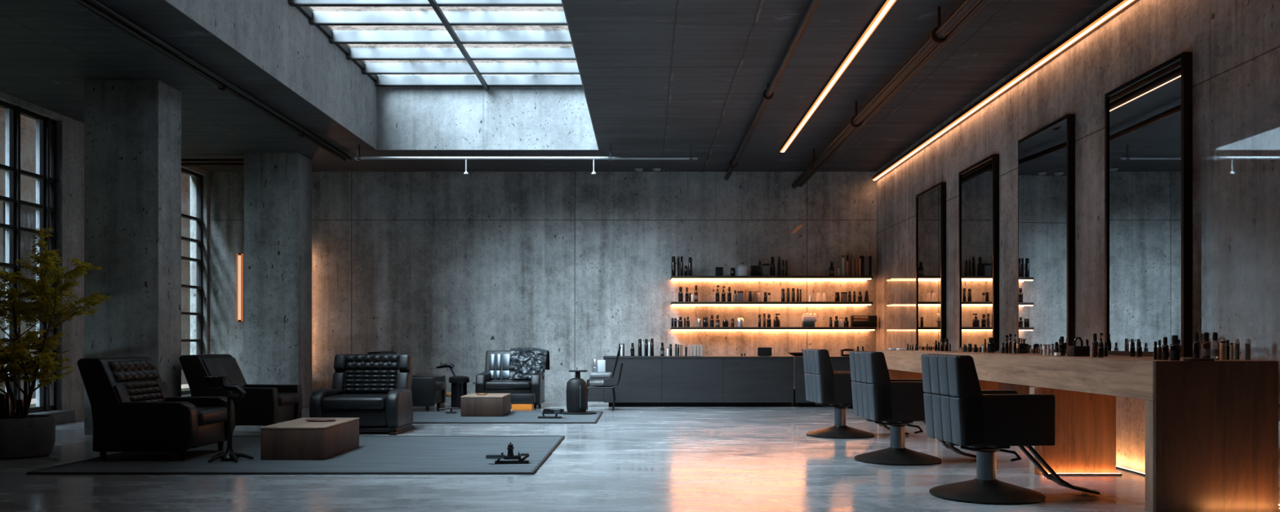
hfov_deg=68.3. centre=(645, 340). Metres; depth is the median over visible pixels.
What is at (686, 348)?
book
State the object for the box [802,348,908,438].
chair
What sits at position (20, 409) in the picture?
tree trunk
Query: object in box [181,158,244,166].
ceiling pipe
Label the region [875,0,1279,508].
wall
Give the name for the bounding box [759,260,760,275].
bottle
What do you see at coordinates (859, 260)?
book
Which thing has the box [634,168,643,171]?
smoke detector
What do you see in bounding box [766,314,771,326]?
bottle
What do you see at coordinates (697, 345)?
book
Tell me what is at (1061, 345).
bottle
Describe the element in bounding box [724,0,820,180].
ceiling pipe
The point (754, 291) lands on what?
book
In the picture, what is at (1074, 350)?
caddy
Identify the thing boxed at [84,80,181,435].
pillar
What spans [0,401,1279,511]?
floor
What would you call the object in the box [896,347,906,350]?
folded towel
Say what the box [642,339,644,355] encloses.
can
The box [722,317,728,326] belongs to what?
canister
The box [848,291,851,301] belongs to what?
bottle
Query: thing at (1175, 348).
bottle
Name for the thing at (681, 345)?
book
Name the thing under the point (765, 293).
jar
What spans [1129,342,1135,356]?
bottle
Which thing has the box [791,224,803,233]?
metal plate
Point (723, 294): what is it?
pump bottle
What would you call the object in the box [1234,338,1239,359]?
bottle
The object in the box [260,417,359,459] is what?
coffee table
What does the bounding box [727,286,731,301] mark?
bottle
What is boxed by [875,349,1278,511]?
counter
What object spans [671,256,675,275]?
bottle
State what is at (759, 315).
bottle
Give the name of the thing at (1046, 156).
wall mirror
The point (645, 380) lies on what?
reception desk
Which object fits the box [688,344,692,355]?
book
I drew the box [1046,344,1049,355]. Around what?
can
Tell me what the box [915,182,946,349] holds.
wall mirror
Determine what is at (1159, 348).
bottle
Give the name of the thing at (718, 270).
box
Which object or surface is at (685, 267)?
jar
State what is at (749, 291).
book
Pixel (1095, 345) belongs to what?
jar
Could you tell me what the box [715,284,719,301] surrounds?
pump bottle
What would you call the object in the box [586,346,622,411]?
chair
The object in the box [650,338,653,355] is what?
bottle
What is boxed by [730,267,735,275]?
jar
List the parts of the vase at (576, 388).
metal trim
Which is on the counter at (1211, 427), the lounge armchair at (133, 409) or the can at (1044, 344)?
the can at (1044, 344)
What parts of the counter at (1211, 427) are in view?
divider panel, divider panel, panel, divider panel, post, panel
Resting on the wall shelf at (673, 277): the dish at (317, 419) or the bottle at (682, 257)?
the bottle at (682, 257)
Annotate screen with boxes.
[757,346,771,355]
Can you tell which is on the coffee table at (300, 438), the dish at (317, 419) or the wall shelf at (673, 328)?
the dish at (317, 419)
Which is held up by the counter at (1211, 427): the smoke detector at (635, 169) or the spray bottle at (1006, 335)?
the spray bottle at (1006, 335)
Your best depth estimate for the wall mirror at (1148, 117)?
7.69 m
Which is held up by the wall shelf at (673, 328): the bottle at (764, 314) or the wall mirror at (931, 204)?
the bottle at (764, 314)
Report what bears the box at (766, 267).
on the wall shelf at (673, 277)
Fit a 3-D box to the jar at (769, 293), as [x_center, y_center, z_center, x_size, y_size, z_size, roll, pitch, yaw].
[2.185,-0.765,16.740,0.052,0.163,0.051,0,0,0]
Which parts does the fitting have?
turned knob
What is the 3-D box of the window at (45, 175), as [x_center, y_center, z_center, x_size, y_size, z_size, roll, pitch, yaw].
[-7.875,-0.930,11.065,0.330,4.060,3.370,0,0,0]
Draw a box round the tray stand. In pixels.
[203,376,253,462]
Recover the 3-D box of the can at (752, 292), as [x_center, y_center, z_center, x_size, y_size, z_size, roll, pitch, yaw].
[1.879,-0.778,16.740,0.048,0.189,0.047,0,0,0]
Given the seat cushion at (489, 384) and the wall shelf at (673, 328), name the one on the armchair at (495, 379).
the seat cushion at (489, 384)
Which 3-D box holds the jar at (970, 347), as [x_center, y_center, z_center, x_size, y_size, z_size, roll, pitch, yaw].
[3.660,0.083,10.666,0.044,0.093,0.043,0,0,0]
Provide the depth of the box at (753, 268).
16.68 m
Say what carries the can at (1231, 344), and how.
on the counter at (1211, 427)
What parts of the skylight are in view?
glass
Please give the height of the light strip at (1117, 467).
0.013 m
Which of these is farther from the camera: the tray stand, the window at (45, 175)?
the window at (45, 175)
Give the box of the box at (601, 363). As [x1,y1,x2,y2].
[597,360,605,372]
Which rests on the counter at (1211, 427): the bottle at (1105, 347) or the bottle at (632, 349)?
the bottle at (1105, 347)
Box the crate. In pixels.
[850,315,876,326]
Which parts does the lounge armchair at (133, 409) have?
leg, backrest, armrest, leg, armrest, seat, leg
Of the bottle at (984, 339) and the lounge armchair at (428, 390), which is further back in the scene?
the lounge armchair at (428, 390)
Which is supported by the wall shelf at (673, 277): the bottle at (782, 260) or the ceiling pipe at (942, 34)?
the bottle at (782, 260)
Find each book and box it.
[680,344,682,355]
[684,346,687,355]
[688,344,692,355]
[693,344,696,355]
[696,344,699,355]
[699,344,702,355]
[743,288,746,301]
[748,290,751,301]
[753,290,755,301]
[849,258,854,275]
[854,258,857,275]
[857,258,861,275]
[859,255,863,275]
[863,256,869,275]
[869,256,871,275]
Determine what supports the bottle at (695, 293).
on the wall shelf at (673, 303)
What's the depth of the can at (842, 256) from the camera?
16.72 m
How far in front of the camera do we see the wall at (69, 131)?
12.99 m
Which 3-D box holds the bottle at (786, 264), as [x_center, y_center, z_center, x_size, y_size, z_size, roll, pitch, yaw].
[2.489,-1.278,16.740,0.043,0.282,0.042,0,0,0]
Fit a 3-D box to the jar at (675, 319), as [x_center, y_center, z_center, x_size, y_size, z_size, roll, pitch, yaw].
[0.522,-0.318,16.740,0.048,0.159,0.047,0,0,0]
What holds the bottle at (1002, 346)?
on the counter at (1211, 427)
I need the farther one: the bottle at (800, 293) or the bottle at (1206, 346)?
the bottle at (800, 293)
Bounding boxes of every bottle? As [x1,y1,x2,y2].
[622,343,624,355]
[630,342,634,355]
[638,338,641,355]
[644,338,648,355]
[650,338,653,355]
[660,342,664,355]
[669,343,671,355]
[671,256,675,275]
[675,343,677,355]
[676,256,679,275]
[678,286,683,301]
[678,316,682,326]
[680,256,683,275]
[684,287,688,301]
[686,316,689,326]
[688,257,692,275]
[693,284,697,301]
[710,315,714,326]
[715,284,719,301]
[715,315,719,326]
[721,286,725,301]
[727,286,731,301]
[733,289,737,301]
[758,314,760,326]
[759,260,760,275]
[763,313,765,326]
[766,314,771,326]
[770,257,775,275]
[773,313,780,326]
[777,257,780,275]
[781,288,785,301]
[782,259,783,275]
[785,260,787,275]
[786,288,789,301]
[791,288,795,301]
[796,288,799,301]
[799,288,801,301]
[829,262,834,275]
[829,316,832,326]
[834,315,838,326]
[844,316,848,326]
[846,255,848,275]
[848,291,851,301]
[853,291,855,301]
[857,291,862,301]
[864,291,868,301]
[934,340,937,351]
[940,338,944,351]
[944,337,948,351]
[973,344,977,351]
[984,338,986,352]
[986,337,995,352]
[1001,342,1004,353]
[1004,334,1008,353]
[1008,333,1012,353]
[1013,334,1016,353]
[1054,342,1058,352]
[1058,336,1065,355]
[1092,333,1097,355]
[1098,333,1102,343]
[1103,342,1107,356]
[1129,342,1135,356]
[1137,341,1142,356]
[1153,341,1157,359]
[1157,339,1161,359]
[1161,337,1168,359]
[1169,334,1180,360]
[1193,332,1199,358]
[1201,332,1210,358]
[1210,332,1219,359]
[1226,339,1229,359]
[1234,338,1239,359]
[1244,338,1250,359]
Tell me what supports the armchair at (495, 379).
on the floor
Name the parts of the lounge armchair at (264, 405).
backrest, panel, panel, armrest, armrest, seat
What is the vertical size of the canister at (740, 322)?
0.189 m
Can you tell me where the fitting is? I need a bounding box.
[485,441,529,463]
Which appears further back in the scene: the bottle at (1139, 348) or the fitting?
the fitting
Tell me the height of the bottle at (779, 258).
0.344 m
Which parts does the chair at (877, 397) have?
backrest, seat plate, post, armrest, armrest, foot plate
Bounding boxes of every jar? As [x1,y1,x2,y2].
[674,318,676,326]
[684,266,687,275]
[702,316,707,326]
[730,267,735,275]
[730,318,734,326]
[764,292,767,301]
[767,292,770,301]
[835,292,839,301]
[968,343,972,351]
[1093,343,1097,357]
[1097,343,1103,357]
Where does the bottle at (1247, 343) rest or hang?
on the counter at (1211, 427)
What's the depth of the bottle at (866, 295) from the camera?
16.71 m
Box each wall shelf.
[671,275,873,280]
[671,301,873,306]
[671,326,876,330]
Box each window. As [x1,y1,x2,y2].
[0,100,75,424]
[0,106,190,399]
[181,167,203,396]
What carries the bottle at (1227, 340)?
on the counter at (1211, 427)
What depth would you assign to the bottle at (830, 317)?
16.72 m
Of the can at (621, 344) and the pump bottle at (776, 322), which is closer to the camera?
the can at (621, 344)
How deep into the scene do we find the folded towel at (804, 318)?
16.66 m
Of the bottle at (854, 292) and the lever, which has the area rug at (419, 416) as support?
the lever
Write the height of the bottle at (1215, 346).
0.182 m
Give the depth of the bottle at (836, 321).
16.71 m
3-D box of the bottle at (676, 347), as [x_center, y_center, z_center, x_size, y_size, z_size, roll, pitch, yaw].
[0.505,0.160,15.850,0.041,0.204,0.040,0,0,0]
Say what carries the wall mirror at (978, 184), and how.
attached to the wall at (1234, 45)
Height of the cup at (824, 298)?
0.163 m
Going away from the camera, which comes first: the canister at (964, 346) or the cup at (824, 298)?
the canister at (964, 346)
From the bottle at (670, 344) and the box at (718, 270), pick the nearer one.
the bottle at (670, 344)
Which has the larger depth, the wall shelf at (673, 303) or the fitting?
the wall shelf at (673, 303)
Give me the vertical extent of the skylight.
1.238 m
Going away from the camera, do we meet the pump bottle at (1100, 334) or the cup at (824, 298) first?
the pump bottle at (1100, 334)
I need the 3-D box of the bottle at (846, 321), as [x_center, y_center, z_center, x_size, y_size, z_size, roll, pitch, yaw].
[3.551,-0.326,16.740,0.087,0.176,0.086,0,0,0]
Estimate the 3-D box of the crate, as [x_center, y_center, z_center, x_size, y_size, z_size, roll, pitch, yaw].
[3.860,-0.338,16.740,0.440,0.200,0.140,0,0,0]
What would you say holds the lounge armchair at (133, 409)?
on the area rug at (375, 455)
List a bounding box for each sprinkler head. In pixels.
[463,159,468,174]
[591,159,595,174]
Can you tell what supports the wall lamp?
attached to the wall at (436, 268)
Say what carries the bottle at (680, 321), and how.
on the wall shelf at (673, 328)
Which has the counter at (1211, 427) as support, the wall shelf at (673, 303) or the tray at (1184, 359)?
the tray at (1184, 359)
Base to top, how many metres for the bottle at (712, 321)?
0.212 m
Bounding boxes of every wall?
[0,91,208,420]
[208,171,875,401]
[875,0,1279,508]
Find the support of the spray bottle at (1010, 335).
on the counter at (1211, 427)
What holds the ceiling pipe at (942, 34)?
attached to the ceiling
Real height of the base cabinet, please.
0.838 m
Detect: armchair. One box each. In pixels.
[76,356,235,460]
[178,354,302,426]
[309,354,414,435]
[367,351,446,410]
[475,351,544,408]
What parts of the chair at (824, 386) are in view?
backrest, seat plate, armrest, post, foot plate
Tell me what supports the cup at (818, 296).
on the wall shelf at (673, 303)
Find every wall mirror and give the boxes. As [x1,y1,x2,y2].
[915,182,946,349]
[958,153,999,351]
[1017,113,1075,353]
[1104,52,1192,356]
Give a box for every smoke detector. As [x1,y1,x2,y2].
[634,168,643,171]
[652,168,661,171]
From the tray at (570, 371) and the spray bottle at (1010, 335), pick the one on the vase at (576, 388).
the tray at (570, 371)
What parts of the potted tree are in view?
planter, stem, stem, stem, stem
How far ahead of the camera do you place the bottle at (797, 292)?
16.72 m
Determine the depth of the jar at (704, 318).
16.70 m
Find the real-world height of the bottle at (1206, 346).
0.183 m
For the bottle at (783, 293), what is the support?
on the wall shelf at (673, 303)
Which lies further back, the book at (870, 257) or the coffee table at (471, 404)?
the book at (870, 257)
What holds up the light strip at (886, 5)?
attached to the ceiling
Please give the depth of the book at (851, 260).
16.66 m
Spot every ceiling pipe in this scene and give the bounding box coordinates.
[71,0,351,160]
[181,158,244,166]
[354,144,697,159]
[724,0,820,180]
[791,0,990,188]
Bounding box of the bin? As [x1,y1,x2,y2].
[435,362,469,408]
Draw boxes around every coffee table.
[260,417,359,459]
[460,393,511,416]
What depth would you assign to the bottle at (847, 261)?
16.72 m
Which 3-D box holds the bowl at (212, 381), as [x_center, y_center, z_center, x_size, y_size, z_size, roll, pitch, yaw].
[-3.901,0.377,8.550,0.200,0.097,0.200,0,0,0]
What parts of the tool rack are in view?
rack frame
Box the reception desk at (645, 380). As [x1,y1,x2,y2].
[587,355,795,406]
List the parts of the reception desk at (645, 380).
panel, panel, panel, metal trim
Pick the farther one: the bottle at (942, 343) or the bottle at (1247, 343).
the bottle at (942, 343)
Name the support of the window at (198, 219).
in the wall at (69, 131)
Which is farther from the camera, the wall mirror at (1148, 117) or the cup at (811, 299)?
the cup at (811, 299)
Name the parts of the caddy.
handle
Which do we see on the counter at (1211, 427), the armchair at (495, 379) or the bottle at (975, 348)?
the bottle at (975, 348)
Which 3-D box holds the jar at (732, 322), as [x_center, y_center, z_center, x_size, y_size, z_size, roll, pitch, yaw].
[1.537,-0.313,16.740,0.060,0.150,0.060,0,0,0]
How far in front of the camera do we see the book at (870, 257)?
16.66 m
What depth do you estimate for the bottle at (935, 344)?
11.77 m
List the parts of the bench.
seat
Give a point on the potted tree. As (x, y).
(32, 436)
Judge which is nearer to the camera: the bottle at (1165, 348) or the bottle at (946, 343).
the bottle at (1165, 348)
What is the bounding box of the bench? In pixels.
[440,392,451,407]
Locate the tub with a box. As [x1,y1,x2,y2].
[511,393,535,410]
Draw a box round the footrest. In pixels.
[537,408,564,418]
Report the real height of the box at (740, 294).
0.189 m
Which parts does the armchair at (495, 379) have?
armrest, glossy panel, glossy panel, glossy panel, glossy panel, glossy panel, backrest, glossy panel, seat, armrest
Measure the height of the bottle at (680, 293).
0.269 m
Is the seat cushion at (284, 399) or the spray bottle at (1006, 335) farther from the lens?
the seat cushion at (284, 399)
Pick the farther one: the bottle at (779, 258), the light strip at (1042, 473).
the bottle at (779, 258)
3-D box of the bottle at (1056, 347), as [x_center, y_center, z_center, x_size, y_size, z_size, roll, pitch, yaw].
[3.500,0.071,8.046,0.029,0.117,0.029,0,0,0]
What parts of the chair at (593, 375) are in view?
seat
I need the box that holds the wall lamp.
[236,253,244,321]
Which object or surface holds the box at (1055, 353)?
on the counter at (1211, 427)
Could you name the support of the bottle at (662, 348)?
on the reception desk at (645, 380)
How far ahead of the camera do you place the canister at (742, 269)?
16.65 m
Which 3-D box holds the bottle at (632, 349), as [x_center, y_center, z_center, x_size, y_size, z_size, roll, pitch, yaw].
[-0.225,0.151,15.850,0.066,0.220,0.065,0,0,0]
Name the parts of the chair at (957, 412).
backrest, seat plate, post, armrest, armrest, foot plate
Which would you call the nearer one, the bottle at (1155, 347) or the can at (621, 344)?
the bottle at (1155, 347)
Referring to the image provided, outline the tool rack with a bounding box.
[840,348,854,355]
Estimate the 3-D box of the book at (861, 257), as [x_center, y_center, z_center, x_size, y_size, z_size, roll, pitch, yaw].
[3.822,-1.318,16.741,0.033,0.362,0.173,0,0,0]
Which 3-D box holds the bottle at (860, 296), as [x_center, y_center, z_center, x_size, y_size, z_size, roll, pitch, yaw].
[3.797,-0.773,16.740,0.070,0.181,0.069,0,0,0]
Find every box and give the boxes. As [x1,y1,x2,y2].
[597,360,605,372]
[715,266,723,275]
[737,291,743,301]
[750,265,758,275]
[762,263,769,275]
[801,312,817,326]
[840,292,847,301]
[1053,352,1060,355]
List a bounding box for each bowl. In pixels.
[203,376,226,387]
[788,352,803,355]
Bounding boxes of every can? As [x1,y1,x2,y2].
[620,343,622,355]
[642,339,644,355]
[648,339,649,355]
[697,317,701,326]
[751,291,753,301]
[755,291,759,301]
[837,266,839,275]
[839,317,843,326]
[841,255,844,275]
[1043,343,1045,355]
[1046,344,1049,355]
[1050,343,1053,355]
[1220,341,1226,359]
[1230,342,1233,359]
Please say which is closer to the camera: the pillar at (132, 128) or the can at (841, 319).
the pillar at (132, 128)
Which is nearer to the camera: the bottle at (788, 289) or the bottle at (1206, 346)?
the bottle at (1206, 346)
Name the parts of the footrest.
plate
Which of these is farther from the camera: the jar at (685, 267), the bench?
the jar at (685, 267)
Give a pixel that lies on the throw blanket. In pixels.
(525, 362)
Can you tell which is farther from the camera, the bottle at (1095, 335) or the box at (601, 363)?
the box at (601, 363)
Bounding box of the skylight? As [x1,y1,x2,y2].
[164,0,599,150]
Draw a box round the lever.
[439,407,458,413]
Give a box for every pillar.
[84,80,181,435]
[244,152,311,407]
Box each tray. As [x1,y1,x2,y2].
[568,369,587,372]
[788,348,803,355]
[801,321,814,326]
[1182,358,1214,360]
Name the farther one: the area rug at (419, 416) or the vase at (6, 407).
the area rug at (419, 416)
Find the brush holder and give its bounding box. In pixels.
[1016,337,1027,353]
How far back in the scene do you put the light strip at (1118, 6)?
10.21 m
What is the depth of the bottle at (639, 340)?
15.83 m
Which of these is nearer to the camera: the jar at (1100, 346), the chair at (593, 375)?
the jar at (1100, 346)
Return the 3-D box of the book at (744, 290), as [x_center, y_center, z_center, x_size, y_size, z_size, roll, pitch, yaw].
[1.753,-0.796,16.741,0.030,0.225,0.173,0,0,0]
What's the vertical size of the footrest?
0.130 m
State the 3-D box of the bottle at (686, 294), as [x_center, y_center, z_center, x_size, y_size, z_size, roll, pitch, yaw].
[0.727,-0.813,16.740,0.061,0.260,0.060,0,0,0]
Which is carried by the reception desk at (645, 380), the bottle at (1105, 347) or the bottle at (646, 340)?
the bottle at (646, 340)
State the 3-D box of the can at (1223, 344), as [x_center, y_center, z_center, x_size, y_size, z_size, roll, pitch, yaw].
[3.900,0.066,6.378,0.034,0.126,0.034,0,0,0]
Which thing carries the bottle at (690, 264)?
on the wall shelf at (673, 277)
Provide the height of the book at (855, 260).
0.309 m
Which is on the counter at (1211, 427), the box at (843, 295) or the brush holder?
the brush holder
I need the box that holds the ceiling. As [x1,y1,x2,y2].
[0,0,1108,171]
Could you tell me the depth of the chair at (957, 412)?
6.41 m
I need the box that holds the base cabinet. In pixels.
[791,355,853,406]
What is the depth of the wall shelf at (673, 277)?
16.58 m
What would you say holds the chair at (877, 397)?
on the floor
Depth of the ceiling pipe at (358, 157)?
14.63 m
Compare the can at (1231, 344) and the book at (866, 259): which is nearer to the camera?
the can at (1231, 344)
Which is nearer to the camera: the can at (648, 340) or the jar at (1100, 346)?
the jar at (1100, 346)
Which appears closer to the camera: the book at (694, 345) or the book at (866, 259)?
the book at (694, 345)
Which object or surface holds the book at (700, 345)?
on the reception desk at (645, 380)
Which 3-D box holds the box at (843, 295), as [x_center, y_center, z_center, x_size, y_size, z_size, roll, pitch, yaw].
[3.513,-0.769,16.740,0.101,0.172,0.101,0,0,0]
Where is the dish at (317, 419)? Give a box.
[305,417,336,421]
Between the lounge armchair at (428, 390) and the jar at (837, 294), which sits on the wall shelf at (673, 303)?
the jar at (837, 294)
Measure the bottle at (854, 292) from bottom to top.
0.189 m
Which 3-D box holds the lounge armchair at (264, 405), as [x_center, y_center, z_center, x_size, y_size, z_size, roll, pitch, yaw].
[-4.994,0.637,11.720,1.172,0.925,0.940,0,0,0]
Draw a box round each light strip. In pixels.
[779,0,896,152]
[871,0,1137,181]
[1042,473,1121,475]
[1115,465,1145,475]
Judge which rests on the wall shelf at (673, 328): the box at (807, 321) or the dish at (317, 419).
the box at (807, 321)
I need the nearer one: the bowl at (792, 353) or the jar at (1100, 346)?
the jar at (1100, 346)
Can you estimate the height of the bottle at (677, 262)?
0.352 m
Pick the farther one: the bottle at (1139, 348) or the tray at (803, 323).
the tray at (803, 323)
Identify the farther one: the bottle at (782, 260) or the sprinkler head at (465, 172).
the bottle at (782, 260)
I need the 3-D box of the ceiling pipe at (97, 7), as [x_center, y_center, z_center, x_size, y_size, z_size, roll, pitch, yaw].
[-4.892,-2.974,7.950,0.180,0.132,14.900,0,0,0]
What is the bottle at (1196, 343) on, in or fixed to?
on the counter at (1211, 427)
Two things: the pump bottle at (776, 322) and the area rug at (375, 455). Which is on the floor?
the area rug at (375, 455)
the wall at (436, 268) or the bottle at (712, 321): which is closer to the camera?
the bottle at (712, 321)
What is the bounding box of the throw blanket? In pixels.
[508,346,550,379]
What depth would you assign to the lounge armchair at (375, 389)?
11.52 m
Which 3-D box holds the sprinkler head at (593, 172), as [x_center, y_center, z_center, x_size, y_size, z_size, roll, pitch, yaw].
[-0.810,-2.696,14.650,0.070,0.225,0.068,0,0,0]
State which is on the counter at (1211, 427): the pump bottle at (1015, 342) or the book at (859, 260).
the pump bottle at (1015, 342)
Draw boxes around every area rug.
[26,435,564,474]
[412,410,602,423]
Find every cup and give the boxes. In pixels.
[808,294,813,301]
[816,292,821,301]
[822,292,826,301]
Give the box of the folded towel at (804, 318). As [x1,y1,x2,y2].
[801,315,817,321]
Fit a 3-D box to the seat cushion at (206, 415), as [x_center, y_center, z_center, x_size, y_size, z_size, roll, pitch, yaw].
[-4.410,0.716,8.920,0.720,0.140,0.612,0,0,0]
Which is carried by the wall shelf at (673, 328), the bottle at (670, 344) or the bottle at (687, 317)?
the bottle at (687, 317)
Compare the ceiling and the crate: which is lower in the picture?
the crate
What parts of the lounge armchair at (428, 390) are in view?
backrest, armrest, armrest, seat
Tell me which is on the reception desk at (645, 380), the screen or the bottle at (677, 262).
the screen
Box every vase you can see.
[0,393,13,418]
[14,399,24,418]
[563,369,596,414]
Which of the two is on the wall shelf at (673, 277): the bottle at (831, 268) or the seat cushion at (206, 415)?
the bottle at (831, 268)
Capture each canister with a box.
[592,359,597,372]
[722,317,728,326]
[736,262,748,275]
[736,316,744,326]
[962,343,967,351]
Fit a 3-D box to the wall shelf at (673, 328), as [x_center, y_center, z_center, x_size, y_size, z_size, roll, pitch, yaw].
[2.248,-0.205,16.790,3.605,0.066,0.420,0,0,0]
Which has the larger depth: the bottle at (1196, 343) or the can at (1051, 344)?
the can at (1051, 344)
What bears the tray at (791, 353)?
on the base cabinet
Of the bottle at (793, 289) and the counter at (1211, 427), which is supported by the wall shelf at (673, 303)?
the bottle at (793, 289)
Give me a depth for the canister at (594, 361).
14.81 m
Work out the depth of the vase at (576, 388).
13.89 m
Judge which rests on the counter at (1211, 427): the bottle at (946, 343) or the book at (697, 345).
the bottle at (946, 343)
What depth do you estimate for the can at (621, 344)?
15.84 m
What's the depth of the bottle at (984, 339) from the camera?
10.18 m
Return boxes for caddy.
[1066,337,1089,355]
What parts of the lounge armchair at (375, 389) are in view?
armrest, seat, backrest, frame, armrest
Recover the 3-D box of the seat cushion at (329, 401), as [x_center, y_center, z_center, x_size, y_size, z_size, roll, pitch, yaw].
[-3.407,0.730,11.320,0.732,0.140,0.720,0,0,0]
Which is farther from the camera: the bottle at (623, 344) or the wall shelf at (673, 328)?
the wall shelf at (673, 328)
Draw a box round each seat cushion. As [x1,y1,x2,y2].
[195,406,226,426]
[277,392,298,406]
[322,394,386,408]
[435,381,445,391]
[484,379,530,388]
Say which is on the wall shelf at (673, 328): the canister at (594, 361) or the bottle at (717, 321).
the bottle at (717, 321)
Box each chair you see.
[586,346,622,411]
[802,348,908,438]
[848,351,976,465]
[920,354,1100,504]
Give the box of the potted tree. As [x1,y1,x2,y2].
[0,226,111,458]
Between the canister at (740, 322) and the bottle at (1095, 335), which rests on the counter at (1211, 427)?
the bottle at (1095, 335)
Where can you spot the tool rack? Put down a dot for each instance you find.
(843, 349)
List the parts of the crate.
frame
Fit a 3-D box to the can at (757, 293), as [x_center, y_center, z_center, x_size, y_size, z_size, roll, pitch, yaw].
[1.991,-0.778,16.740,0.069,0.189,0.068,0,0,0]
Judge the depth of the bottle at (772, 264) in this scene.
16.70 m
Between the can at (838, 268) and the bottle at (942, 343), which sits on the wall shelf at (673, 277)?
the can at (838, 268)
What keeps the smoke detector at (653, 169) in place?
attached to the ceiling
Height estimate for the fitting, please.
0.196 m
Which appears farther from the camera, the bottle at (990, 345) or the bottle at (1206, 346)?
the bottle at (990, 345)

